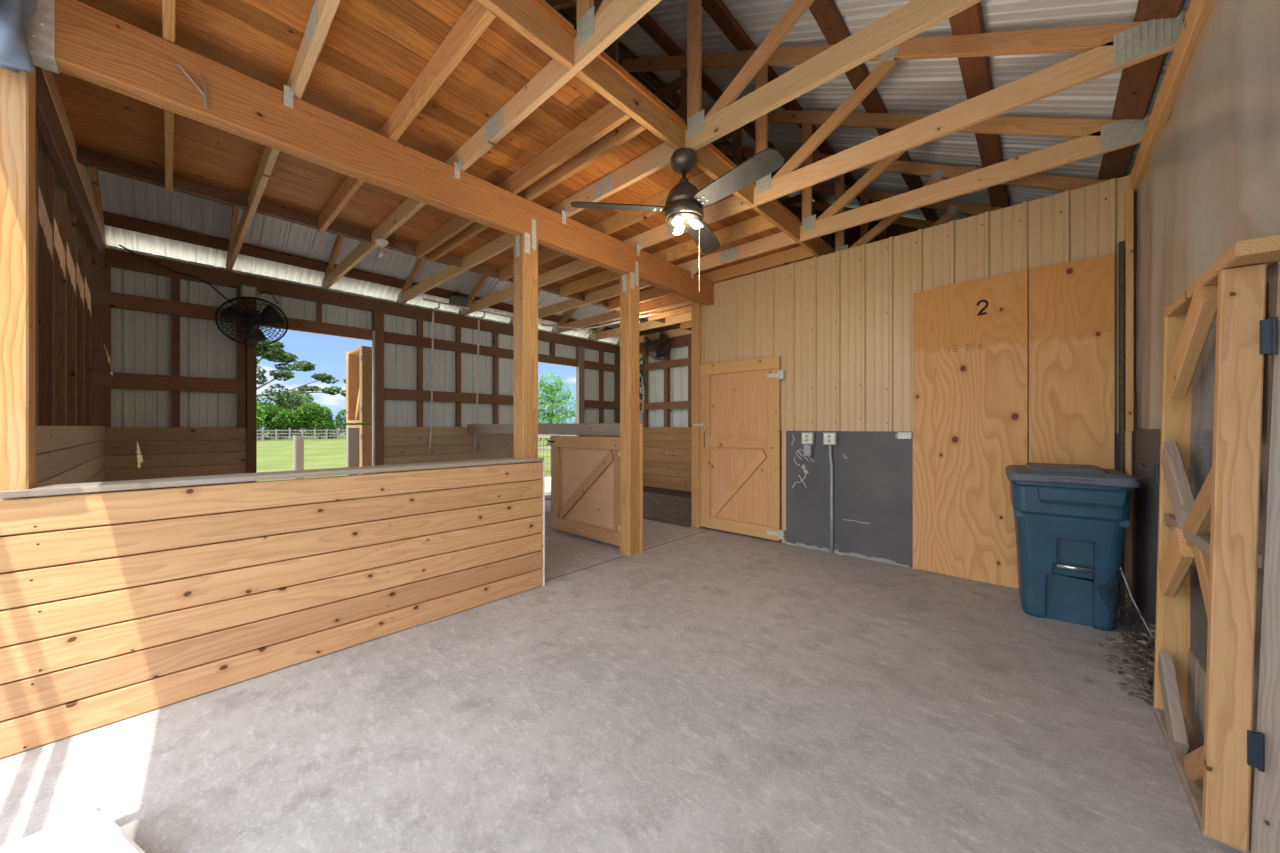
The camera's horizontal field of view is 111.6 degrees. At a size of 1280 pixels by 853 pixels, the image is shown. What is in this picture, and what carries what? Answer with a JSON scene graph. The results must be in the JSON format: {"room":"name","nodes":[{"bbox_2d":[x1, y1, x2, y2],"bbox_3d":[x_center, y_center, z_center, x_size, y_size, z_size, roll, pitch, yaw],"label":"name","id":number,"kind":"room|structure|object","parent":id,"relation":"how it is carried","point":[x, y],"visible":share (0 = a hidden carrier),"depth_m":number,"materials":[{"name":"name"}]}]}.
{"room":"farm building","nodes":[
{"label":"farm building","id":0,"kind":"room"},
{"bbox_2d":[34,65,105,496],"bbox_3d":[-2.659,-1.225,1.726,7.850,4.950,0.240,0,0,43],"label":"wall","id":1,"kind":"structure","parent":0,"point":[69,450],"depth_m":2.83,"materials":[{"name":"brown wood"}]},
{"bbox_2d":[0,0,35,72],"bbox_3d":[-2.382,-1.545,1.593,0.129,0.390,0.192,0,0,43],"label":"tarp","id":2,"kind":"object","parent":1,"relation":"attached to","point":[15,15],"visible":1,"depth_m":1.62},
{"bbox_2d":[41,68,106,247],"bbox_3d":[-2.625,-2.650,1.800,8.044,2.168,0.076,0,0,43],"label":"roof truss","id":3,"kind":"object","parent":1,"relation":"on","point":[94,199],"visible":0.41,"depth_m":3.08,"materials":[{"name":"wood"}]},
{"bbox_2d":[92,245,619,491],"bbox_3d":[-2.846,-0.275,6.878,0.133,3.050,7.410,0,0,43],"label":"wall","id":4,"kind":"structure","parent":0,"point":[174,396],"depth_m":4.99,"materials":[{"name":"grey metal"}]},
{"bbox_2d":[119,244,239,307],"bbox_3d":[-4.782,-1.535,4.562,0.874,0.483,0.183,0,0,-37],"label":"power cord","id":5,"kind":"object","parent":4,"relation":"attached to","point":[119,244],"visible":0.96,"depth_m":4.55,"materials":[{"name":"black rubber"}]},
{"bbox_2d":[240,284,256,299],"bbox_3d":[-4.495,-1.540,4.991,0.065,0.140,0.140,0,0,43],"label":"junction box","id":6,"kind":"object","parent":4,"relation":"attached to","point":[249,291],"visible":0.83,"depth_m":4.96,"materials":[{"name":"metal"}]},
{"bbox_2d":[215,296,287,345],"bbox_3d":[-4.262,-1.150,4.790,0.505,0.471,0.513,0,0,1],"label":"fan","id":7,"kind":"object","parent":4,"relation":"attached to","point":[251,318],"visible":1,"depth_m":4.77,"materials":[{"name":"black metal"}]},
{"bbox_2d":[258,291,277,306],"bbox_3d":[-4.378,-1.500,5.117,0.190,0.192,0.026,0,0,-40],"label":"power cord","id":8,"kind":"object","parent":4,"relation":"attached to","point":[267,291],"visible":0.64,"depth_m":5.12,"materials":[{"name":"black rubber"}]},
{"bbox_2d":[346,346,371,422],"bbox_3d":[-4.039,-0.580,6.285,0.860,1.060,0.170,0,0,43],"label":"door","id":9,"kind":"structure","parent":4,"relation":"in","point":[358,369],"depth_m":6.29,"materials":[{"name":"paint"}]},
{"bbox_2d":[346,425,371,474],"bbox_3d":[-4.039,0.585,6.285,0.860,1.210,0.170,0,0,43],"label":"door","id":10,"kind":"structure","parent":4,"relation":"in","point":[358,442],"depth_m":6.44,"materials":[{"name":"paint"}]},
{"bbox_2d":[372,331,374,473],"bbox_3d":[-3.616,-0.025,5.902,0.030,2.550,0.030,0,0,43],"label":"conduit pipe","id":11,"kind":"object","parent":4,"relation":"attached to","point":[373,332],"visible":0.65,"depth_m":5.89,"materials":[{"name":"white plastic"}]},
{"bbox_2d":[423,298,577,453],"bbox_3d":[-2.231,-0.711,7.297,0.304,2.227,2.800,0,0,43],"label":"pipe","id":12,"kind":"object","parent":4,"relation":"attached to","point":[438,302],"visible":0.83,"depth_m":6.45,"materials":[{"name":"white plastic"}]},
{"bbox_2d":[449,292,466,306],"bbox_3d":[-2.734,-1.913,6.537,0.175,0.175,0.200,0,0,43],"label":"box","id":13,"kind":"object","parent":12,"relation":"on","point":[455,299],"visible":0.97,"depth_m":6.48,"materials":[{"name":"green plastic"}]},
{"bbox_2d":[467,423,619,522],"bbox_3d":[-1.387,0.583,5.682,3.655,1.235,0.040,0,0,43],"label":"wall","id":14,"kind":"structure","parent":4,"relation":"attached to","point":[598,429],"depth_m":5.43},
{"bbox_2d":[545,477,549,492],"bbox_3d":[-5.603,1.330,8.571,6.140,0.100,13.000,0,0,43],"label":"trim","id":15,"kind":"structure","parent":4,"relation":"attached to","point":[547,479],"depth_m":9.59,"materials":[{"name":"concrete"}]},
{"bbox_2d":[0,493,1243,852],"bbox_3d":[-2.259,1.310,2.050,7.600,0.120,13.950,0,0,43],"label":"floor","id":16,"kind":"structure","parent":0,"point":[712,690],"depth_m":1.75,"materials":[{"name":"concrete"}]},
{"bbox_2d":[0,64,35,499],"bbox_3d":[-2.485,-0.110,1.693,0.141,2.720,0.138,0,0,43],"label":"timber post","id":17,"kind":"object","parent":16,"relation":"on","point":[17,90],"visible":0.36,"depth_m":1.68,"materials":[{"name":"beige wood"}]},
{"bbox_2d":[26,0,713,305],"bbox_3d":[-0.808,-1.607,3.460,0.131,0.280,4.930,0,0,43],"label":"ceiling beam","id":18,"kind":"structure","parent":17,"relation":"on","point":[77,39],"depth_m":2.30,"materials":[{"name":"wood"}]},
{"bbox_2d":[0,808,144,852],"bbox_3d":[-1.617,1.200,1.057,0.397,0.100,0.593,0,0,43],"label":"concrete slab","id":19,"kind":"object","parent":16,"relation":"on","point":[92,831],"visible":1,"depth_m":1.21,"materials":[{"name":"white concrete"}]},
{"bbox_2d":[0,457,544,757],"bbox_3d":[-1.813,0.747,2.389,0.195,1.006,2.953,0,0,43],"label":"wall","id":20,"kind":"structure","parent":16,"relation":"on","point":[120,605],"depth_m":2.07,"materials":[{"name":"brown wood"}]},
{"bbox_2d":[514,219,537,463],"bbox_3d":[-0.895,-0.181,3.409,0.151,2.862,0.143,0,0,43],"label":"timber post","id":21,"kind":"object","parent":16,"relation":"on","point":[525,246],"visible":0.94,"depth_m":3.36,"materials":[{"name":"wood"}]},
{"bbox_2d":[545,492,690,526],"bbox_3d":[-0.025,1.241,7.139,3.280,0.018,1.740,0,0,43],"label":"mat","id":22,"kind":"object","parent":16,"relation":"on","point":[676,510],"visible":0.25,"depth_m":6.53,"materials":[{"name":"rubber"}]},
{"bbox_2d":[545,530,707,580],"bbox_3d":[0.009,1.249,4.360,0.010,0.001,2.420,0,0,43],"label":"trim","id":23,"kind":"structure","parent":16,"relation":"on","point":[706,530],"depth_m":4.05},
{"bbox_2d":[620,261,642,555],"bbox_3d":[-0.084,-0.181,4.288,0.151,2.862,0.190,0,0,43],"label":"timber post","id":24,"kind":"object","parent":16,"relation":"on","point":[631,430],"visible":1,"depth_m":4.23,"materials":[{"name":"wood"}]},
{"bbox_2d":[546,436,619,545],"bbox_3d":[-0.624,0.657,4.765,1.290,1.095,0.081,0,0,43],"label":"gate","id":25,"kind":"object","parent":24,"relation":"attached to","point":[585,471],"visible":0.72,"depth_m":4.74,"materials":[{"name":"brown wood"}]},
{"bbox_2d":[639,358,645,411],"bbox_3d":[0.010,-0.419,4.352,0.062,0.539,0.134,0,0,43],"label":"halter","id":26,"kind":"object","parent":24,"relation":"hanging from","point":[642,378],"visible":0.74,"depth_m":4.35,"materials":[{"name":"green fabric"}]},
{"bbox_2d":[691,300,701,527],"bbox_3d":[0.732,-0.242,5.431,0.120,2.985,0.145,0,0,43],"label":"timber post","id":27,"kind":"object","parent":16,"relation":"on","point":[695,306],"visible":0.46,"depth_m":5.37,"materials":[{"name":"brown wood"}]},
{"bbox_2d":[913,289,935,572],"bbox_3d":[2.670,0.035,3.580,0.730,2.421,0.012,0,0,43],"label":"plywood sheet","id":28,"kind":"object","parent":16,"relation":"on","point":[924,302],"visible":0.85,"depth_m":3.76,"materials":[{"name":"beige wood"}]},
{"bbox_2d":[936,270,1027,588],"bbox_3d":[2.730,0.030,3.497,0.580,2.431,0.022,0,0,43],"label":"plywood sheet","id":29,"kind":"object","parent":16,"relation":"on","point":[982,324],"visible":0.99,"depth_m":3.50,"materials":[{"name":"brown wood"}]},
{"bbox_2d":[1029,254,1113,468],"bbox_3d":[3.110,0.029,3.147,0.440,2.433,0.014,0,0,43],"label":"plywood sheet","id":30,"kind":"object","parent":16,"relation":"on","point":[1071,304],"visible":0.65,"depth_m":3.13,"materials":[{"name":"beige wood"}]},
{"bbox_2d":[1005,463,1139,630],"bbox_3d":[2.835,0.756,2.909,0.586,0.987,0.670,0,0,39],"label":"bin","id":31,"kind":"object","parent":16,"relation":"on","point":[1071,521],"visible":0.99,"depth_m":2.73,"materials":[{"name":"blue plastic"}]},
{"bbox_2d":[1084,623,1155,704],"bbox_3d":[2.595,1.120,2.344,0.331,0.266,1.038,0,0,43],"label":"leaf litter","id":32,"kind":"object","parent":16,"relation":"on","point":[1148,697],"visible":0.58,"depth_m":2.20,"materials":[{"name":"brown plant"}]},
{"bbox_2d":[1092,567,1154,664],"bbox_3d":[2.660,1.015,2.381,0.150,0.414,0.390,0,0,13],"label":"scrap","id":33,"kind":"object","parent":32,"relation":"on","point":[1148,630],"visible":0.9,"depth_m":2.39,"materials":[{"name":"black metal"}]},
{"bbox_2d":[1248,231,1279,852],"bbox_3d":[1.879,0.350,1.240,0.190,1.804,0.140,0,0,43],"label":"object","id":34,"kind":"object","parent":16,"relation":"on","point":[1264,825],"visible":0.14,"depth_m":1.24,"materials":[{"name":"grey metal"}]},
{"bbox_2d":[1135,234,1279,852],"bbox_3d":[2.017,0.372,1.583,0.165,1.755,1.103,0,0,43],"label":"gate","id":35,"kind":"object","parent":34,"relation":"attached to","point":[1205,628],"visible":0.99,"depth_m":1.29,"materials":[{"name":"brown wood"}]},
{"bbox_2d":[83,0,1190,343],"bbox_3d":[-0.186,-2.759,4.444,8.093,2.125,7.720,0,0,43],"label":"ceiling","id":36,"kind":"structure","parent":0,"point":[139,215],"depth_m":3.79,"materials":[{"name":"grey metal"}]},
{"bbox_2d":[639,205,919,491],"bbox_3d":[2.299,-1.225,7.099,7.850,4.950,0.143,0,0,43],"label":"wall","id":37,"kind":"structure","parent":0,"point":[665,418],"depth_m":8.64,"materials":[{"name":"brown wood"}]},
{"bbox_2d":[644,329,670,359],"bbox_3d":[0.333,-1.590,8.428,0.465,0.566,0.484,0,0,-10],"label":"fan","id":38,"kind":"object","parent":37,"relation":"attached to","point":[661,341],"visible":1,"depth_m":8.39,"materials":[{"name":"black metal"}]},
{"bbox_2d":[643,486,690,497],"bbox_3d":[0.816,1.240,7.962,3.400,0.020,0.570,0,0,43],"label":"board","id":39,"kind":"object","parent":37,"relation":"attached to","point":[665,491],"visible":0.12,"depth_m":8.22,"materials":[{"name":"brown wood"}]},
{"bbox_2d":[617,196,933,345],"bbox_3d":[2.203,-2.650,7.033,8.044,2.168,0.075,0,0,43],"label":"roof truss","id":40,"kind":"object","parent":37,"relation":"on","point":[905,221],"visible":0.1,"depth_m":6.49,"materials":[{"name":"wood"}]},
{"bbox_2d":[701,175,1137,608],"bbox_3d":[2.101,-0.237,4.194,3.600,2.975,0.145,0,0,43],"label":"wall","id":41,"kind":"structure","parent":0,"point":[839,324],"depth_m":4.08,"materials":[{"name":"wood"}]},
{"bbox_2d":[693,356,785,540],"bbox_3d":[1.101,0.235,4.997,1.160,1.980,0.080,0,0,43],"label":"door","id":42,"kind":"structure","parent":41,"relation":"in","point":[739,425],"depth_m":4.96,"materials":[{"name":"brown wood"}]},
{"bbox_2d":[801,432,814,455],"bbox_3d":[1.716,0.176,4.440,0.132,0.237,0.074,0,0,43],"label":"outlet box","id":43,"kind":"object","parent":41,"relation":"attached to","point":[806,437],"visible":1,"depth_m":4.41,"materials":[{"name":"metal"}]},
{"bbox_2d":[823,432,837,444],"bbox_3d":[1.879,0.120,4.293,0.132,0.124,0.070,0,0,43],"label":"outlet box","id":44,"kind":"object","parent":41,"relation":"attached to","point":[829,438],"visible":1,"depth_m":4.26,"materials":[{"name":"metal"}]},
{"bbox_2d":[829,445,833,552],"bbox_3d":[1.888,0.717,4.295,0.055,1.066,0.037,0,0,-18],"label":"conduit pipe","id":45,"kind":"object","parent":41,"relation":"attached to","point":[830,446],"visible":1,"depth_m":4.29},
{"bbox_2d":[895,432,911,438],"bbox_3d":[2.356,0.080,3.884,0.125,0.060,0.024,0,0,43],"label":"switch box","id":46,"kind":"object","parent":41,"relation":"attached to","point":[900,435],"visible":1,"depth_m":3.87,"materials":[{"name":"white plastic"}]},
{"bbox_2d":[1124,0,1279,641],"bbox_3d":[2.562,-0.250,1.922,0.320,3.000,7.500,0,0,43],"label":"wall","id":47,"kind":"structure","parent":0,"point":[1205,173],"depth_m":1.85,"materials":[{"name":"brown wood"}]},
{"bbox_2d":[226,0,340,270],"bbox_3d":[-2.014,-2.650,2.462,8.044,2.168,0.076,0,0,43],"label":"roof truss","id":48,"kind":"object","parent":47,"relation":"on","point":[323,12],"visible":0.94,"depth_m":2.27,"materials":[{"name":"wood"}]},
{"bbox_2d":[53,0,834,330],"bbox_3d":[-0.291,-1.851,4.458,3.170,0.199,7.277,0,0,43],"label":"ceiling","id":49,"kind":"structure","parent":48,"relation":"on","point":[424,76],"depth_m":2.69,"materials":[{"name":"brown wood"}]},
{"bbox_2d":[321,0,660,289],"bbox_3d":[-1.408,-2.650,3.119,8.044,2.168,0.075,0,0,43],"label":"roof truss","id":50,"kind":"object","parent":47,"relation":"on","point":[613,18],"visible":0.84,"depth_m":2.36,"materials":[{"name":"wood"}]},
{"bbox_2d":[375,238,388,257],"bbox_3d":[-2.425,-1.669,4.081,0.114,0.160,0.114,0,0,43],"label":"lamp","id":51,"kind":"object","parent":50,"relation":"attached to","point":[381,242],"visible":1,"depth_m":4.06,"materials":[{"name":"white plastic"}]},
{"bbox_2d":[397,0,981,303],"bbox_3d":[-0.801,-2.650,3.777,8.044,2.168,0.075,0,0,43],"label":"roof truss","id":52,"kind":"object","parent":47,"relation":"on","point":[726,115],"visible":0.83,"depth_m":2.51,"materials":[{"name":"wood"}]},
{"bbox_2d":[571,148,784,291],"bbox_3d":[0.405,-1.310,2.781,1.226,0.879,1.254,0,0,43],"label":"ceiling fan","id":53,"kind":"object","parent":52,"relation":"hanging from","point":[684,204],"visible":1,"depth_m":2.70,"materials":[{"name":"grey metal"}]},
{"bbox_2d":[588,183,1001,340],"bbox_3d":[1.640,-2.650,6.423,8.044,2.168,0.075,0,0,43],"label":"roof truss","id":54,"kind":"object","parent":47,"relation":"on","point":[949,206],"visible":0.28,"depth_m":5.38,"materials":[{"name":"wood"}]},
{"bbox_2d":[458,9,1187,315],"bbox_3d":[-0.191,-2.650,4.438,8.044,2.168,0.075,0,0,43],"label":"roof truss","id":55,"kind":"object","parent":47,"relation":"on","point":[1107,49],"visible":0.61,"depth_m":2.69,"materials":[{"name":"wood"}]},
{"bbox_2d":[509,107,1150,325],"bbox_3d":[0.419,-2.650,5.100,8.044,2.168,0.075,0,0,43],"label":"roof truss","id":56,"kind":"object","parent":47,"relation":"on","point":[1093,137],"visible":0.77,"depth_m":3.52,"materials":[{"name":"wood"}]},
{"bbox_2d":[552,144,1107,333],"bbox_3d":[1.030,-2.650,5.761,8.044,2.168,0.075,0,0,43],"label":"roof truss","id":57,"kind":"object","parent":47,"relation":"on","point":[936,172],"visible":0.29,"depth_m":4.46,"materials":[{"name":"wood"}]},
{"bbox_2d":[541,304,690,329],"bbox_3d":[-0.244,-1.750,6.964,3.178,0.070,0.502,0,0,31],"label":"conduit pipe","id":58,"kind":"object","parent":57,"relation":"attached to","point":[688,305],"visible":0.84,"depth_m":7.25,"materials":[{"name":"white plastic"}]},
{"bbox_2d":[1119,241,1124,472],"bbox_3d":[3.313,-0.460,2.989,0.025,1.620,0.037,0,0,43],"label":"strip","id":59,"kind":"object","parent":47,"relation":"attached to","point":[1121,243],"visible":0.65,"depth_m":2.97,"materials":[{"name":"black metal"}]},
{"label":"outside","id":60,"kind":"structure","parent":0,"visible":0},
{"bbox_2d":[257,431,549,481],"bbox_3d":[-16.404,1.380,55.955,220.000,0.001,180.000,0,0,43],"label":"grass","id":61,"kind":"structure","parent":60,"point":[272,456],"depth_m":21.42,"materials":[{"name":"green plant"}]},
{"bbox_2d":[257,400,266,428],"bbox_3d":[-39.406,-1.126,42.886,3.343,5.307,3.802,0,0,43],"label":"shrub","id":62,"kind":"object","parent":61,"relation":"on","point":[260,411],"visible":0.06,"depth_m":43.28,"materials":[{"name":"green plant"}]},
{"bbox_2d":[257,401,296,438],"bbox_3d":[-39.376,-0.630,47.512,3.947,4.138,3.792,0,0,-10],"label":"shrub","id":63,"kind":"object","parent":61,"relation":"on","point":[276,418],"visible":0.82,"depth_m":46.57,"materials":[{"name":"green plant"}]},
{"bbox_2d":[263,389,313,435],"bbox_3d":[-47.811,-1.860,60.184,7.391,6.895,6.043,0,0,22],"label":"shrub","id":64,"kind":"object","parent":61,"relation":"on","point":[307,397],"visible":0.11,"depth_m":59.37,"materials":[{"name":"green plant"}]},
{"bbox_2d":[293,436,303,478],"bbox_3d":[-4.975,0.795,6.332,0.115,1.310,0.115,0,0,43],"label":"post","id":65,"kind":"object","parent":61,"relation":"on","point":[298,441],"visible":0.35,"depth_m":6.29,"materials":[{"name":"beige wood"}]},
{"bbox_2d":[257,339,342,438],"bbox_3d":[-42.143,-4.381,48.737,4.072,11.602,14.709,0,0,43],"label":"tree","id":66,"kind":"object","parent":61,"relation":"on","point":[266,352],"visible":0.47,"depth_m":49.84,"materials":[{"name":"green plant"}]},
{"bbox_2d":[257,428,359,440],"bbox_3d":[-28.448,0.786,48.807,0.227,1.332,41.558,0,0,43],"label":"fence","id":67,"kind":"object","parent":61,"relation":"on","point":[263,430],"visible":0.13,"depth_m":43.19,"materials":[{"name":"grey wood"}]},
{"bbox_2d":[293,401,343,438],"bbox_3d":[-36.110,-0.686,49.076,4.078,4.255,4.658,0,0,43],"label":"shrub","id":68,"kind":"object","parent":61,"relation":"on","point":[318,417],"visible":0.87,"depth_m":47.90,"materials":[{"name":"green plant"}]},
{"bbox_2d":[339,379,345,396],"bbox_3d":[-36.889,-2.605,58.809,2.342,8.021,6.532,0,0,43],"label":"tree","id":69,"kind":"object","parent":61,"relation":"on","point":[341,393],"visible":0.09,"depth_m":56.72,"materials":[{"name":"green plant"}]},
{"bbox_2d":[335,409,371,434],"bbox_3d":[-33.800,-0.374,52.087,4.181,3.929,4.305,0,0,43],"label":"shrub","id":70,"kind":"object","parent":61,"relation":"on","point":[338,417],"visible":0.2,"depth_m":51.25,"materials":[{"name":"green plant"}]},
{"bbox_2d":[538,373,575,445],"bbox_3d":[-6.080,-1.133,30.055,3.732,5.165,2.482,0,0,-12],"label":"leafy tree","id":71,"kind":"object","parent":61,"relation":"on","point":[551,415],"visible":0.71,"depth_m":29.70,"materials":[{"name":"green plant"}]},
{"bbox_2d":[538,434,575,450],"bbox_3d":[-2.572,0.790,14.611,0.114,1.320,8.366,0,0,31],"label":"fence","id":72,"kind":"object","parent":61,"relation":"on","point":[539,435],"visible":0.02,"depth_m":13.77,"materials":[{"name":"white wood"}]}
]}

